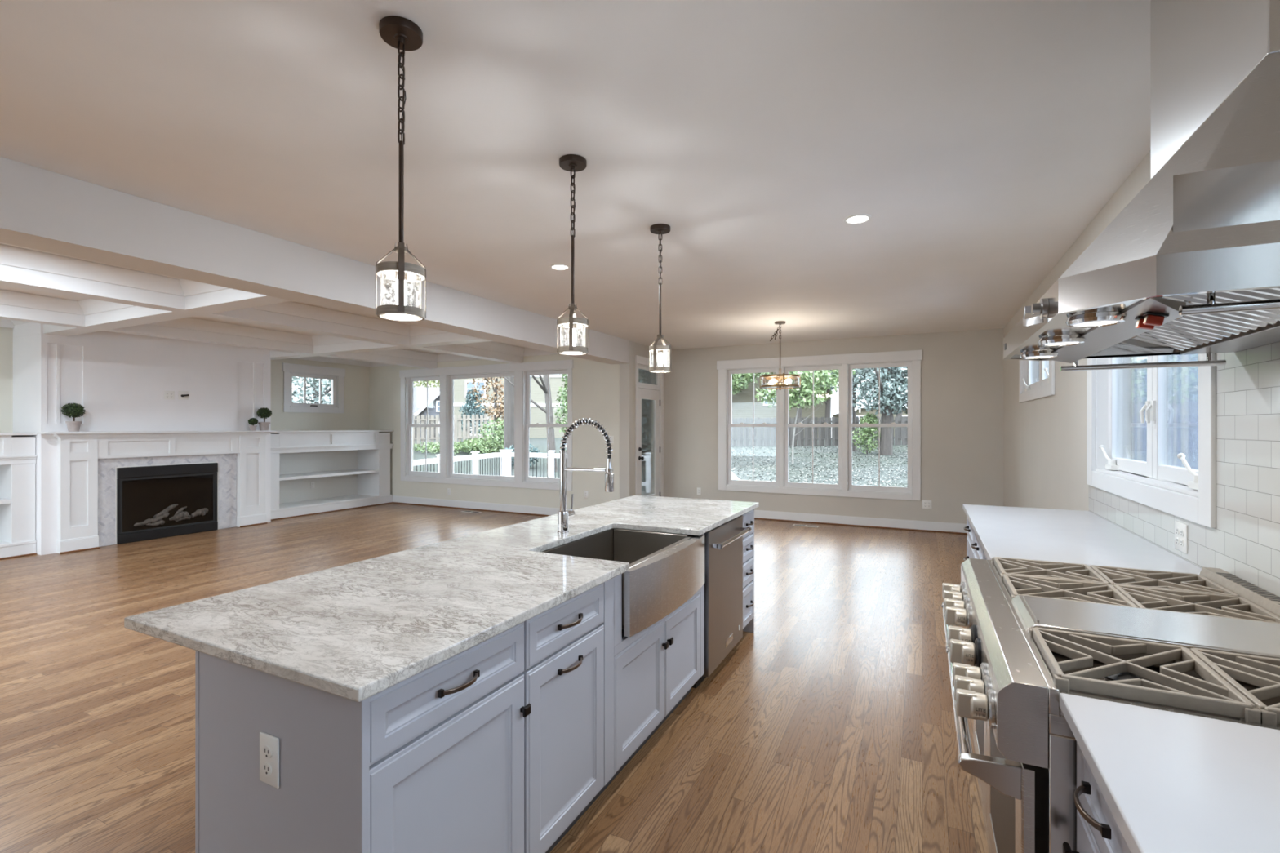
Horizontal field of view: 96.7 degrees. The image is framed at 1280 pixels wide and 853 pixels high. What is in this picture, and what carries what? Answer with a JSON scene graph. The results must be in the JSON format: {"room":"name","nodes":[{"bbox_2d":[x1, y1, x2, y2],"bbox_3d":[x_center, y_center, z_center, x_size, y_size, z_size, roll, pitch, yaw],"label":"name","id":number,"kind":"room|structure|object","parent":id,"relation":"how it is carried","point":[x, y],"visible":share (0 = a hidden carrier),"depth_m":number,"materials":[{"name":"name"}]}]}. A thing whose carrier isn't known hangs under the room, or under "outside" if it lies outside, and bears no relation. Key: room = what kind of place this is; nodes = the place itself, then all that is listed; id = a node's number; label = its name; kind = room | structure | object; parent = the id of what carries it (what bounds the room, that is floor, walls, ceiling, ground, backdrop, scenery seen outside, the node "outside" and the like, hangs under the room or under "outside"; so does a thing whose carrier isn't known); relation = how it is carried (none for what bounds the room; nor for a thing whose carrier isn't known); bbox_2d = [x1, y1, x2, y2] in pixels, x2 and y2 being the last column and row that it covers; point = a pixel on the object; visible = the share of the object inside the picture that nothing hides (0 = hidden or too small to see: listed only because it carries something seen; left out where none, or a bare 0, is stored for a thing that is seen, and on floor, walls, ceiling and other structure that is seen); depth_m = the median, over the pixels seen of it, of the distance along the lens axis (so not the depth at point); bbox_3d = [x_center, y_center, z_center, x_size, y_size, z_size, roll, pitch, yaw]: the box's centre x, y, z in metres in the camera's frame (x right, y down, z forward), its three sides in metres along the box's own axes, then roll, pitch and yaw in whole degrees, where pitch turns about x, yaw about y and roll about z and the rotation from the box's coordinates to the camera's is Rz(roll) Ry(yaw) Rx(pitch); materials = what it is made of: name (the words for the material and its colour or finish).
{"room":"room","nodes":[
{"label":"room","id":0,"kind":"room"},
{"bbox_2d":[13,322,271,555],"bbox_3d":[-6.532,0.079,7.706,0.786,2.742,2.520,0,0,26],"label":"wall","id":1,"kind":"structure","parent":0,"point":[121,380],"depth_m":7.04,"materials":[{"name":"paint"}]},
{"bbox_2d":[38,430,277,554],"bbox_3d":[-6.108,0.755,7.482,0.174,1.390,2.547,0,0,26],"label":"fireplace surround","id":2,"kind":"object","parent":1,"relation":"attached to","point":[78,453],"visible":1,"depth_m":6.97,"materials":[{"name":"white paint"}]},
{"bbox_2d":[60,402,85,431],"bbox_3d":[-6.539,-0.108,6.570,0.210,0.336,0.207,0,0,26],"label":"potted topiary","id":3,"kind":"object","parent":2,"relation":"on","point":[74,411],"visible":1,"depth_m":6.53,"materials":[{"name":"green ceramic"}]},
{"bbox_2d":[65,421,81,431],"bbox_3d":[-6.541,-0.001,6.572,0.136,0.120,0.136,0,0,26],"label":"pot","id":4,"kind":"object","parent":3,"relation":"on","point":[73,426],"depth_m":6.53,"materials":[{"name":"ceramic"}]},
{"bbox_2d":[38,430,277,434],"bbox_3d":[-6.108,0.072,7.482,0.174,0.024,2.547,0,0,26],"label":"mantel shelf","id":5,"kind":"object","parent":2,"relation":"attached to","point":[250,432],"depth_m":7.35,"materials":[{"name":"white paint"}]},
{"bbox_2d":[248,417,257,430],"bbox_3d":[-5.668,-0.035,8.332,0.135,0.189,0.127,0,0,26],"label":"potted topiary","id":6,"kind":"object","parent":2,"relation":"on","point":[252,421],"visible":1,"depth_m":8.30,"materials":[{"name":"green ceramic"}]},
{"bbox_2d":[248,425,257,430],"bbox_3d":[-5.668,0.024,8.332,0.099,0.072,0.099,0,0,26],"label":"pot","id":7,"kind":"object","parent":6,"relation":"on","point":[251,427],"depth_m":8.30,"materials":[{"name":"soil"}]},
{"bbox_2d":[257,407,271,430],"bbox_3d":[-5.599,-0.114,8.476,0.196,0.347,0.201,0,0,26],"label":"potted topiary","id":8,"kind":"object","parent":2,"relation":"on","point":[264,412],"visible":0.98,"depth_m":8.43,"materials":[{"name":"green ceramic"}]},
{"bbox_2d":[257,422,270,430],"bbox_3d":[-5.596,-0.003,8.475,0.154,0.125,0.154,0,0,26],"label":"pot","id":9,"kind":"object","parent":8,"relation":"on","point":[263,425],"depth_m":8.43,"materials":[{"name":"ceramic"}]},
{"bbox_2d":[97,453,235,546],"bbox_3d":[-6.179,0.918,7.519,0.014,1.061,1.558,0,0,26],"label":"tile surround","id":10,"kind":"object","parent":1,"relation":"attached to","point":[107,468],"visible":1,"depth_m":7.32,"materials":[{"name":"white stone"}]},
{"bbox_2d":[116,462,217,544],"bbox_3d":[-6.192,0.979,7.495,0.107,0.940,1.109,0,0,26],"label":"gas fireplace","id":11,"kind":"object","parent":1,"relation":"in","point":[162,501],"visible":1,"depth_m":7.44,"materials":[{"name":"black metal"}]},
{"bbox_2d":[164,391,174,399],"bbox_3d":[-6.196,-0.412,7.489,0.009,0.115,0.116,0,0,26],"label":"cable plate","id":12,"kind":"object","parent":1,"relation":"attached to","point":[170,395],"visible":1,"depth_m":7.49,"materials":[{"name":"white plastic"}]},
{"bbox_2d":[177,391,189,399],"bbox_3d":[-6.099,-0.417,7.620,0.066,0.115,0.114,0,0,26],"label":"cable plate","id":13,"kind":"object","parent":1,"relation":"attached to","point":[182,395],"visible":1,"depth_m":7.62,"materials":[{"name":"white plastic"}]},
{"bbox_2d":[0,326,368,435],"bbox_3d":[-7.799,0.079,6.230,0.170,2.743,10.970,0,0,26],"label":"wall","id":14,"kind":"structure","parent":0,"point":[355,416],"depth_m":9.86,"materials":[{"name":"paint"}]},
{"bbox_2d":[282,362,345,413],"bbox_3d":[-5.819,-0.659,10.132,0.148,0.832,1.150,0,0,26],"label":"window","id":15,"kind":"structure","parent":14,"relation":"in","point":[290,370],"depth_m":10.09,"materials":[{"name":"white paint"}]},
{"bbox_2d":[0,502,988,852],"bbox_3d":[-2.655,1.510,4.454,11.025,0.120,12.420,0,0,26],"label":"floor","id":16,"kind":"structure","parent":0,"point":[828,726],"depth_m":2.96,"materials":[{"name":"brown wood"}]},
{"bbox_2d":[0,432,37,559],"bbox_3d":[-7.629,0.760,5.592,0.699,1.380,2.237,0,0,26],"label":"bookcase","id":17,"kind":"object","parent":16,"relation":"on","point":[18,456],"visible":1,"depth_m":6.35,"materials":[{"name":"paint"}]},
{"bbox_2d":[271,430,393,520],"bbox_3d":[-5.494,0.760,9.896,0.699,1.380,2.319,0,0,26],"label":"bookcase","id":18,"kind":"object","parent":16,"relation":"on","point":[348,469],"visible":0.68,"depth_m":9.97,"materials":[{"name":"paint"}]},
{"bbox_2d":[195,622,530,852],"bbox_3d":[-0.737,1.008,1.587,0.676,0.884,0.558,0,0,26],"label":"base cabinet","id":19,"kind":"object","parent":16,"relation":"on","point":[433,761],"visible":0.87,"depth_m":1.38,"materials":[{"name":"grey paint"}]},
{"bbox_2d":[259,731,279,788],"bbox_3d":[-0.874,0.785,1.338,0.070,0.115,0.009,0,0,26],"label":"electrical outlet","id":20,"kind":"object","parent":19,"relation":"attached to","point":[268,744],"visible":1,"depth_m":1.33,"materials":[{"name":"white plastic"}]},
{"bbox_2d":[262,745,271,759],"bbox_3d":[-0.875,0.765,1.336,0.033,0.029,0.003,0,0,26],"label":"receptacle","id":21,"kind":"object","parent":20,"relation":"attached to","point":[267,749],"depth_m":1.33,"materials":[{"name":"white plastic"}]},
{"bbox_2d":[262,762,271,776],"bbox_3d":[-0.875,0.805,1.336,0.033,0.029,0.003,0,0,26],"label":"receptacle","id":22,"kind":"object","parent":20,"relation":"attached to","point":[267,766],"depth_m":1.33,"materials":[{"name":"white plastic"}]},
{"bbox_2d":[124,495,759,702],"bbox_3d":[-0.304,0.550,2.802,0.975,0.030,3.180,0,0,26],"label":"countertop","id":23,"kind":"structure","parent":19,"relation":"on","point":[357,631],"depth_m":1.73,"materials":[{"name":"stone"}]},
{"bbox_2d":[557,417,613,533],"bbox_3d":[-0.260,0.245,2.841,0.320,0.578,0.115,0,0,26],"label":"kitchen faucet","id":24,"kind":"object","parent":23,"relation":"on","point":[563,515],"visible":1,"depth_m":2.85,"materials":[{"name":"silver metal"}]},
{"bbox_2d":[540,528,704,637],"bbox_3d":[-0.072,0.698,2.736,0.561,0.264,0.863,0,0,26],"label":"sink","id":25,"kind":"object","parent":23,"relation":"in","point":[666,570],"visible":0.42,"depth_m":2.65,"materials":[{"name":"metal"}]},
{"bbox_2d":[521,582,604,852],"bbox_3d":[-0.486,1.008,2.049,0.638,0.884,0.491,0,0,26],"label":"base cabinet","id":26,"kind":"object","parent":16,"relation":"on","point":[563,673],"visible":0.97,"depth_m":1.88,"materials":[{"name":"grey paint"}]},
{"bbox_2d":[591,528,704,804],"bbox_3d":[-0.148,1.007,2.739,0.630,0.885,1.084,0,0,26],"label":"base cabinet","id":27,"kind":"object","parent":16,"relation":"on","point":[648,673],"visible":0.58,"depth_m":2.43,"materials":[{"name":"grey paint"}]},
{"bbox_2d":[692,515,751,688],"bbox_3d":[0.278,1.008,3.538,0.684,0.884,0.671,0,0,26],"label":"dishwasher","id":28,"kind":"object","parent":16,"relation":"on","point":[723,544],"visible":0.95,"depth_m":3.33,"materials":[{"name":"metal"}]},
{"bbox_2d":[742,509,754,632],"bbox_3d":[0.479,1.008,3.993,0.638,0.884,0.316,0,0,26],"label":"base cabinet","id":29,"kind":"object","parent":16,"relation":"on","point":[748,517],"visible":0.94,"depth_m":3.90,"materials":[{"name":"grey paint"}]},
{"bbox_2d":[792,524,819,527],"bbox_3d":[2.416,1.447,8.290,0.364,0.006,0.120,0,0,26],"label":"floor vent","id":30,"kind":"object","parent":16,"relation":"in","point":[798,525],"visible":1,"depth_m":8.28,"materials":[{"name":"silver metal"}]},
{"bbox_2d":[964,516,974,560],"bbox_3d":[2.397,1.008,3.489,0.715,0.884,0.578,0,0,26],"label":"base cabinet","id":31,"kind":"object","parent":16,"relation":"on","point":[970,539],"visible":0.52,"depth_m":3.66,"materials":[{"name":"grey paint"}]},
{"bbox_2d":[970,531,983,559],"bbox_3d":[2.133,1.008,2.956,0.715,0.884,0.608,0,0,26],"label":"base cabinet","id":32,"kind":"object","parent":16,"relation":"on","point":[979,551],"visible":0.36,"depth_m":3.12,"materials":[{"name":"grey paint"}]},
{"bbox_2d":[983,551,988,559],"bbox_3d":[1.862,1.008,2.411,0.715,0.884,0.605,0,0,26],"label":"base cabinet","id":33,"kind":"object","parent":16,"relation":"on","point":[985,557],"visible":0.02,"depth_m":2.77,"materials":[{"name":"grey paint"}]},
{"bbox_2d":[962,504,1201,574],"bbox_3d":[2.132,0.550,2.951,0.696,0.030,1.818,0,0,26],"label":"countertop","id":34,"kind":"structure","parent":33,"relation":"on","point":[1050,535],"depth_m":2.70,"materials":[{"name":"white stone"}]},
{"bbox_2d":[1062,742,1131,852],"bbox_3d":[1.077,1.008,0.829,0.715,0.884,0.353,0,0,26],"label":"base cabinet","id":35,"kind":"object","parent":16,"relation":"on","point":[1098,831],"visible":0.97,"depth_m":1.01,"materials":[{"name":"grey paint"}]},
{"bbox_2d":[941,556,1279,852],"bbox_3d":[1.363,0.972,1.607,0.875,0.956,1.265,0,0,26],"label":"gas range","id":36,"kind":"object","parent":16,"relation":"on","point":[1206,644],"visible":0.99,"depth_m":1.34,"materials":[{"name":"metal"}]},
{"bbox_2d":[986,560,1279,738],"bbox_3d":[1.429,0.582,1.570,0.700,0.094,1.257,0,0,26],"label":"cooktop","id":37,"kind":"object","parent":36,"relation":"in","point":[1054,725],"depth_m":1.32,"materials":[{"name":"metal"}]},
{"bbox_3d":[0.500,1.008,-0.336,0.715,0.884,1.043,0,0,26],"label":"base cabinet","id":38,"kind":"object","parent":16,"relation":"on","visible":0},
{"bbox_2d":[1059,693,1279,852],"bbox_3d":[0.713,0.550,0.094,0.700,0.030,2.002,0,0,26],"label":"countertop","id":39,"kind":"structure","parent":38,"relation":"on","point":[1171,782],"depth_m":0.87,"materials":[{"name":"white stone"}]},
{"bbox_2d":[368,354,619,509],"bbox_3d":[-2.838,0.079,9.987,5.718,2.743,0.170,0,0,26],"label":"wall","id":40,"kind":"structure","parent":0,"point":[595,384],"depth_m":9.01,"materials":[{"name":"paint"}]},
{"bbox_2d":[392,495,574,515],"bbox_3d":[-2.430,1.381,9.671,5.050,0.138,0.032,0,0,26],"label":"baseboard","id":41,"kind":"structure","parent":40,"relation":"attached to","point":[512,508],"depth_m":9.85,"materials":[{"name":"white paint"}]},
{"bbox_2d":[399,359,573,490],"bbox_3d":[-2.758,-0.018,9.915,3.864,2.079,0.168,0,0,26],"label":"window","id":42,"kind":"structure","parent":40,"relation":"in","point":[521,479],"depth_m":9.90,"materials":[{"name":"white paint"}]},
{"bbox_2d":[0,0,1151,354],"bbox_3d":[-2.655,-1.353,4.454,11.025,0.120,12.420,0,0,26],"label":"ceiling","id":43,"kind":"structure","parent":0,"point":[979,140],"depth_m":2.52,"materials":[{"name":"paint"}]},
{"bbox_2d":[0,264,523,368],"bbox_3d":[-5.249,-1.171,5.059,5.380,0.242,10.798,0,0,26],"label":"beams","id":44,"kind":"structure","parent":43,"relation":"attached to","point":[233,304],"depth_m":5.87,"materials":[{"name":"white paint"}]},
{"bbox_2d":[0,244,558,366],"bbox_3d":[-5.248,-1.226,5.060,5.378,0.127,10.798,0,0,26],"label":"ceiling","id":45,"kind":"structure","parent":44,"relation":"attached to","point":[12,256],"depth_m":5.89,"materials":[{"name":"white paint"}]},
{"bbox_2d":[375,15,426,321],"bbox_3d":[-0.779,-0.824,1.855,0.144,0.936,0.144,0,0,26],"label":"pendant light","id":46,"kind":"object","parent":43,"relation":"hanging from","point":[399,33],"visible":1,"depth_m":1.84,"materials":[{"name":"brown metal"}]},
{"bbox_2d":[395,271,407,305],"bbox_3d":[-0.779,-0.450,1.855,0.036,0.130,0.036,0,0,26],"label":"socket","id":47,"kind":"object","parent":46,"relation":"attached to","point":[396,276],"depth_m":1.85,"materials":[{"name":"white"}]},
{"bbox_2d":[549,263,569,270],"bbox_3d":[-0.648,-1.290,4.607,0.163,0.005,0.163,0,0,26],"label":"recessed light","id":48,"kind":"object","parent":43,"relation":"in","point":[558,267],"visible":1,"depth_m":4.61,"materials":[{"name":"white plastic"}]},
{"bbox_2d":[556,154,588,355],"bbox_3d":[-0.327,-0.824,2.766,0.144,0.936,0.144,0,0,-42],"label":"pendant light","id":49,"kind":"object","parent":43,"relation":"hanging from","point":[569,162],"visible":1,"depth_m":2.76,"materials":[{"name":"brown metal"}]},
{"bbox_2d":[573,323,576,346],"bbox_3d":[-0.327,-0.450,2.766,0.036,0.130,0.036,0,0,26],"label":"socket","id":50,"kind":"object","parent":49,"relation":"attached to","point":[574,326],"depth_m":2.75,"materials":[{"name":"white"}]},
{"bbox_2d":[648,223,671,373],"bbox_3d":[0.132,-0.824,3.690,0.144,0.936,0.144,0,0,-12],"label":"pendant light","id":51,"kind":"object","parent":43,"relation":"hanging from","point":[657,228],"visible":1,"depth_m":3.68,"materials":[{"name":"brown metal"}]},
{"bbox_2d":[657,349,662,366],"bbox_3d":[0.132,-0.450,3.690,0.036,0.130,0.036,0,0,26],"label":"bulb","id":52,"kind":"object","parent":51,"relation":"attached to","point":[660,361],"depth_m":3.68,"materials":[{"name":"white glass"}]},
{"bbox_2d":[760,320,800,390],"bbox_3d":[1.732,-0.868,7.030,0.484,0.850,0.484,0,0,26],"label":"drum chandelier","id":53,"kind":"object","parent":43,"relation":"hanging from","point":[797,378],"visible":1,"depth_m":7.01,"materials":[{"name":"metal"}]},
{"bbox_2d":[770,378,780,383],"bbox_3d":[1.663,-0.555,6.978,0.094,0.056,0.146,0,0,26],"label":"bulb","id":54,"kind":"object","parent":53,"relation":"attached to","point":[774,380],"depth_m":6.94,"materials":[{"name":"beige glass"}]},
{"bbox_2d":[763,386,798,388],"bbox_3d":[1.732,-0.485,7.030,0.452,0.002,0.452,0,0,26],"label":"diffuser","id":55,"kind":"object","parent":53,"relation":"attached to","point":[764,387],"depth_m":7.03,"materials":[{"name":"clear glass"}]},
{"bbox_2d":[780,378,791,383],"bbox_3d":[1.783,-0.555,6.961,0.146,0.056,0.094,0,0,26],"label":"bulb","id":56,"kind":"object","parent":53,"relation":"attached to","point":[786,380],"depth_m":6.92,"materials":[{"name":"beige glass"}]},
{"bbox_2d":[843,213,871,223],"bbox_3d":[1.354,-1.290,3.542,0.163,0.005,0.163,0,0,26],"label":"recessed light","id":57,"kind":"object","parent":43,"relation":"in","point":[860,218],"visible":1,"depth_m":3.54,"materials":[{"name":"white plastic"}]},
{"bbox_2d":[619,340,662,498],"bbox_3d":[0.034,0.079,9.148,0.170,2.743,1.220,0,0,26],"label":"wall","id":58,"kind":"structure","parent":0,"point":[627,371],"depth_m":8.62,"materials":[{"name":"beige paint"}]},
{"bbox_2d":[0,156,629,364],"bbox_3d":[-2.700,-1.121,3.794,0.310,0.342,10.798,0,0,26],"label":"beam","id":59,"kind":"structure","parent":58,"relation":"attached to","point":[41,209],"depth_m":3.58,"materials":[{"name":"paint"}]},
{"bbox_2d":[635,355,663,497],"bbox_3d":[0.120,0.178,9.211,0.211,2.547,1.029,0,0,26],"label":"door","id":60,"kind":"structure","parent":58,"relation":"in","point":[649,386],"depth_m":9.24,"materials":[{"name":"white paint"}]},
{"bbox_2d":[662,328,1003,524],"bbox_3d":[2.616,0.079,8.643,5.245,2.743,0.170,0,0,26],"label":"wall","id":61,"kind":"structure","parent":0,"point":[962,371],"depth_m":7.89,"materials":[{"name":"beige paint"}]},
{"bbox_2d":[716,350,922,500],"bbox_3d":[2.612,-0.015,8.613,2.978,2.093,0.168,0,0,26],"label":"window","id":62,"kind":"structure","parent":61,"relation":"in","point":[844,363],"depth_m":8.44,"materials":[{"name":"white paint"}]},
{"bbox_2d":[754,510,967,534],"bbox_3d":[2.571,1.381,8.552,4.905,0.138,0.032,0,0,26],"label":"baseboard","id":63,"kind":"structure","parent":61,"relation":"attached to","point":[899,524],"depth_m":8.22,"materials":[{"name":"white paint"}]},
{"bbox_2d":[922,500,931,508],"bbox_3d":[3.971,1.080,7.870,0.116,0.115,0.009,0,0,26],"label":"electrical outlet","id":64,"kind":"object","parent":61,"relation":"attached to","point":[926,504],"visible":1,"depth_m":7.87,"materials":[{"name":"white plastic"}]},
{"bbox_2d":[1003,149,1279,596],"bbox_3d":[2.139,0.079,1.981,0.178,2.743,12.190,0,0,26],"label":"wall","id":65,"kind":"structure","parent":0,"point":[1244,543],"depth_m":2.44,"materials":[{"name":"white tile"}]},
{"bbox_2d":[1018,360,1054,402],"bbox_3d":[3.771,-0.646,5.317,0.180,0.787,1.771,0,0,26],"label":"window","id":66,"kind":"structure","parent":65,"relation":"in","point":[1036,378],"depth_m":5.55,"materials":[{"name":"white paint"}]},
{"bbox_2d":[1003,0,1279,371],"bbox_3d":[1.424,-0.747,1.543,0.712,1.090,1.210,0,0,26],"label":"range hood","id":67,"kind":"object","parent":65,"relation":"attached to","point":[1190,264],"visible":1,"depth_m":1.19,"materials":[{"name":"metal"}]},
{"bbox_2d":[1086,353,1216,528],"bbox_3d":[2.517,-0.305,2.790,0.180,1.349,1.769,0,0,26],"label":"window","id":68,"kind":"structure","parent":65,"relation":"in","point":[1154,428],"depth_m":2.72,"materials":[{"name":"white paint"}]},
{"bbox_2d":[1174,520,1187,554],"bbox_3d":[2.202,0.450,2.318,0.009,0.115,0.116,0,0,26],"label":"electrical outlet","id":69,"kind":"object","parent":65,"relation":"attached to","point":[1180,529],"visible":1,"depth_m":2.30,"materials":[{"name":"white plastic"}]},
{"bbox_3d":[-2.136,1.620,12.267,6.470,0.100,4.520,0,0,26],"label":"deck","id":70,"kind":"object","parent":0,"visible":0},
{"bbox_2d":[413,449,505,475],"bbox_3d":[-4.256,1.097,13.358,0.173,0.944,4.400,0,0,15],"label":"deck railing","id":71,"kind":"object","parent":70,"relation":"on","point":[474,456],"visible":0.43,"depth_m":13.98,"materials":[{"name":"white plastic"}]},
{"bbox_2d":[504,449,559,478],"bbox_3d":[-1.041,1.097,14.102,5.750,0.944,0.150,0,0,26],"label":"deck railing","id":72,"kind":"object","parent":70,"relation":"on","point":[508,454],"visible":0.23,"depth_m":14.88,"materials":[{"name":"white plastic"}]},
{"label":"outside","id":73,"kind":"structure","parent":0,"visible":0},
{"bbox_2d":[413,435,907,487],"bbox_3d":[-1.253,1.640,28.976,96.000,1.660,74.800,0,0,26],"label":"ground","id":74,"kind":"structure","parent":73,"point":[540,443],"depth_m":24.06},
{"bbox_2d":[292,376,331,404],"bbox_3d":[-9.048,-0.256,16.382,3.654,4.606,4.608,0,0,26],"label":"tree","id":75,"kind":"object","parent":74,"relation":"on","point":[314,384],"visible":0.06,"depth_m":15.81,"materials":[{"name":"green plant"}]},
{"bbox_2d":[414,415,435,439],"bbox_3d":[-15.886,0.119,36.167,6.151,1.637,0.197,0,0,1],"label":"wooden fence","id":76,"kind":"object","parent":74,"relation":"on","point":[415,415],"visible":0.06,"depth_m":36.08,"materials":[{"name":"wood"}]},
{"bbox_2d":[413,387,439,436],"bbox_3d":[-19.104,-1.150,46.737,10.234,4.400,4.760,0,0,-12],"label":"gabled house","id":77,"kind":"structure","parent":74,"relation":"on","point":[420,393],"depth_m":45.37,"materials":[{"name":"grey"}]},
{"bbox_2d":[413,380,439,387],"bbox_3d":[-23.755,-3.632,63.124,10.975,9.134,6.506,0,0,-4],"label":"tree","id":78,"kind":"object","parent":74,"relation":"on","point":[433,382],"visible":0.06,"depth_m":62.25,"materials":[{"name":"green plant"}]},
{"bbox_2d":[413,413,493,446],"bbox_3d":[-11.543,0.251,32.123,7.536,1.988,0.197,0,0,-37],"label":"wooden fence","id":79,"kind":"object","parent":74,"relation":"on","point":[418,419],"visible":0.34,"depth_m":32.73,"materials":[{"name":"wood"}]},
{"bbox_2d":[413,440,498,453],"bbox_3d":[-9.266,1.026,28.541,4.859,0.812,2.673,0,0,5],"label":"shrub","id":80,"kind":"object","parent":74,"relation":"on","point":[432,446],"visible":0.41,"depth_m":28.12,"materials":[{"name":"green plant"}]},
{"bbox_2d":[457,385,488,434],"bbox_3d":[-10.754,-0.794,36.685,2.239,3.536,2.274,0,0,26],"label":"conifer tree","id":81,"kind":"object","parent":74,"relation":"on","point":[469,406],"visible":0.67,"depth_m":36.36,"materials":[{"name":"green plant"}]},
{"bbox_2d":[460,417,503,453],"bbox_3d":[-7.419,0.481,28.225,2.950,1.915,2.243,0,0,-11],"label":"shrub","id":82,"kind":"object","parent":74,"relation":"on","point":[498,442],"visible":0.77,"depth_m":27.80,"materials":[{"name":"green plant"}]},
{"bbox_2d":[466,377,504,437],"bbox_3d":[-7.466,-1.385,29.954,3.199,5.524,3.031,0,0,26],"label":"maple tree","id":83,"kind":"object","parent":74,"relation":"on","point":[498,409],"visible":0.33,"depth_m":29.76,"materials":[{"name":"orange plant"}]},
{"bbox_2d":[503,376,514,465],"bbox_3d":[-5.647,-3.573,24.706,6.404,10.595,6.008,0,0,26],"label":"oak tree","id":84,"kind":"object","parent":74,"relation":"on","point":[508,389],"visible":0.02,"depth_m":23.88,"materials":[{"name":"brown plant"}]},
{"bbox_2d":[453,373,567,438],"bbox_3d":[-9.681,-3.950,42.376,9.417,10.200,3.760,0,0,-12],"label":"house","id":85,"kind":"structure","parent":74,"relation":"on","point":[537,394],"depth_m":41.29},
{"bbox_2d":[505,444,539,466],"bbox_3d":[-4.813,1.183,23.163,1.574,1.078,1.283,0,0,26],"label":"shrub","id":86,"kind":"object","parent":74,"relation":"on","point":[535,450],"visible":0.18,"depth_m":23.04,"materials":[{"name":"green plant"}]},
{"bbox_2d":[503,374,557,471],"bbox_3d":[-3.423,-1.362,21.627,3.784,6.467,2.399,0,0,-37],"label":"leaning tree","id":87,"kind":"object","parent":74,"relation":"on","point":[544,386],"visible":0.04,"depth_m":22.01,"materials":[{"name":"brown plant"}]},
{"bbox_2d":[554,373,567,433],"bbox_3d":[-2.874,-2.070,25.949,2.776,7.448,3.996,0,0,-30],"label":"tree","id":88,"kind":"object","parent":74,"relation":"on","point":[563,395],"visible":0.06,"depth_m":25.41,"materials":[{"name":"green plant"}]},
{"bbox_2d":[732,372,773,395],"bbox_3d":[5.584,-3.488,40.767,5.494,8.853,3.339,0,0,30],"label":"tree","id":89,"kind":"object","parent":74,"relation":"on","point":[737,389],"visible":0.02,"depth_m":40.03,"materials":[{"name":"green plant"}]},
{"bbox_2d":[732,372,833,437],"bbox_3d":[10.203,-2.750,45.677,9.805,7.400,8.760,0,0,12],"label":"house","id":90,"kind":"structure","parent":74,"relation":"on","point":[742,402],"depth_m":41.92,"materials":[{"name":"beige"}]},
{"bbox_2d":[754,368,855,463],"bbox_3d":[6.870,-0.681,23.836,4.120,4.770,2.496,0,0,26],"label":"sapling","id":91,"kind":"object","parent":74,"relation":"on","point":[806,388],"visible":0.57,"depth_m":23.50,"materials":[{"name":"green plant"}]},
{"bbox_2d":[788,370,831,438],"bbox_3d":[10.419,-3.575,37.483,5.486,9.036,3.850,0,0,26],"label":"tree","id":92,"kind":"object","parent":74,"relation":"on","point":[799,412],"visible":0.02,"depth_m":37.30,"materials":[{"name":"green plant"}]},
{"bbox_2d":[731,415,907,446],"bbox_3d":[10.428,0.275,32.382,18.230,1.932,0.195,0,0,6],"label":"wooden fence","id":93,"kind":"object","parent":74,"relation":"on","point":[900,437],"visible":0.29,"depth_m":32.43,"materials":[{"name":"wood"}]},
{"bbox_2d":[731,444,907,487],"bbox_3d":[5.603,1.650,22.930,15.108,1.195,21.962,0,0,26],"label":"fallen leaves","id":94,"kind":"object","parent":74,"relation":"on","point":[860,447],"visible":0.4,"depth_m":23.22,"materials":[{"name":"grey plant"}]},
{"bbox_2d":[817,371,860,438],"bbox_3d":[12.374,-3.674,37.762,5.504,9.211,3.781,0,0,26],"label":"tree","id":95,"kind":"object","parent":74,"relation":"on","point":[828,406],"visible":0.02,"depth_m":37.75,"materials":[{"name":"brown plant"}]},
{"bbox_2d":[822,368,883,451],"bbox_3d":[10.200,-2.256,29.896,5.976,7.236,4.215,0,0,26],"label":"oak tree","id":96,"kind":"object","parent":74,"relation":"on","point":[854,409],"visible":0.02,"depth_m":28.97,"materials":[{"name":"green plant"}]},
{"bbox_2d":[852,412,880,453],"bbox_3d":[11.004,0.348,27.631,1.470,2.083,1.233,0,0,26],"label":"shrub","id":97,"kind":"object","parent":74,"relation":"on","point":[870,419],"visible":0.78,"depth_m":27.43,"materials":[{"name":"green plant"}]},
{"bbox_2d":[833,401,907,436],"bbox_3d":[21.871,-0.700,51.612,10.756,3.100,8.760,0,0,21],"label":"house","id":98,"kind":"structure","parent":74,"relation":"on","point":[860,411],"depth_m":48.27,"materials":[{"name":"beige"}]},
{"bbox_2d":[852,366,907,455],"bbox_3d":[12.333,-2.075,27.092,5.983,7.063,4.020,0,0,4],"label":"oak tree","id":99,"kind":"object","parent":74,"relation":"on","point":[893,390],"visible":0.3,"depth_m":26.81,"materials":[{"name":"green plant"}]},
{"bbox_3d":[2.575,2.040,13.111,1.560,0.740,1.020,0,0,26],"label":"stairs","id":100,"kind":"structure","parent":0,"visible":0},
{"bbox_2d":[731,471,740,479],"bbox_3d":[2.279,1.576,12.600,1.536,1.890,0.110,0,0,26],"label":"stair railing","id":101,"kind":"object","parent":100,"relation":"attached to","point":[734,477],"visible":0.04,"depth_m":12.66,"materials":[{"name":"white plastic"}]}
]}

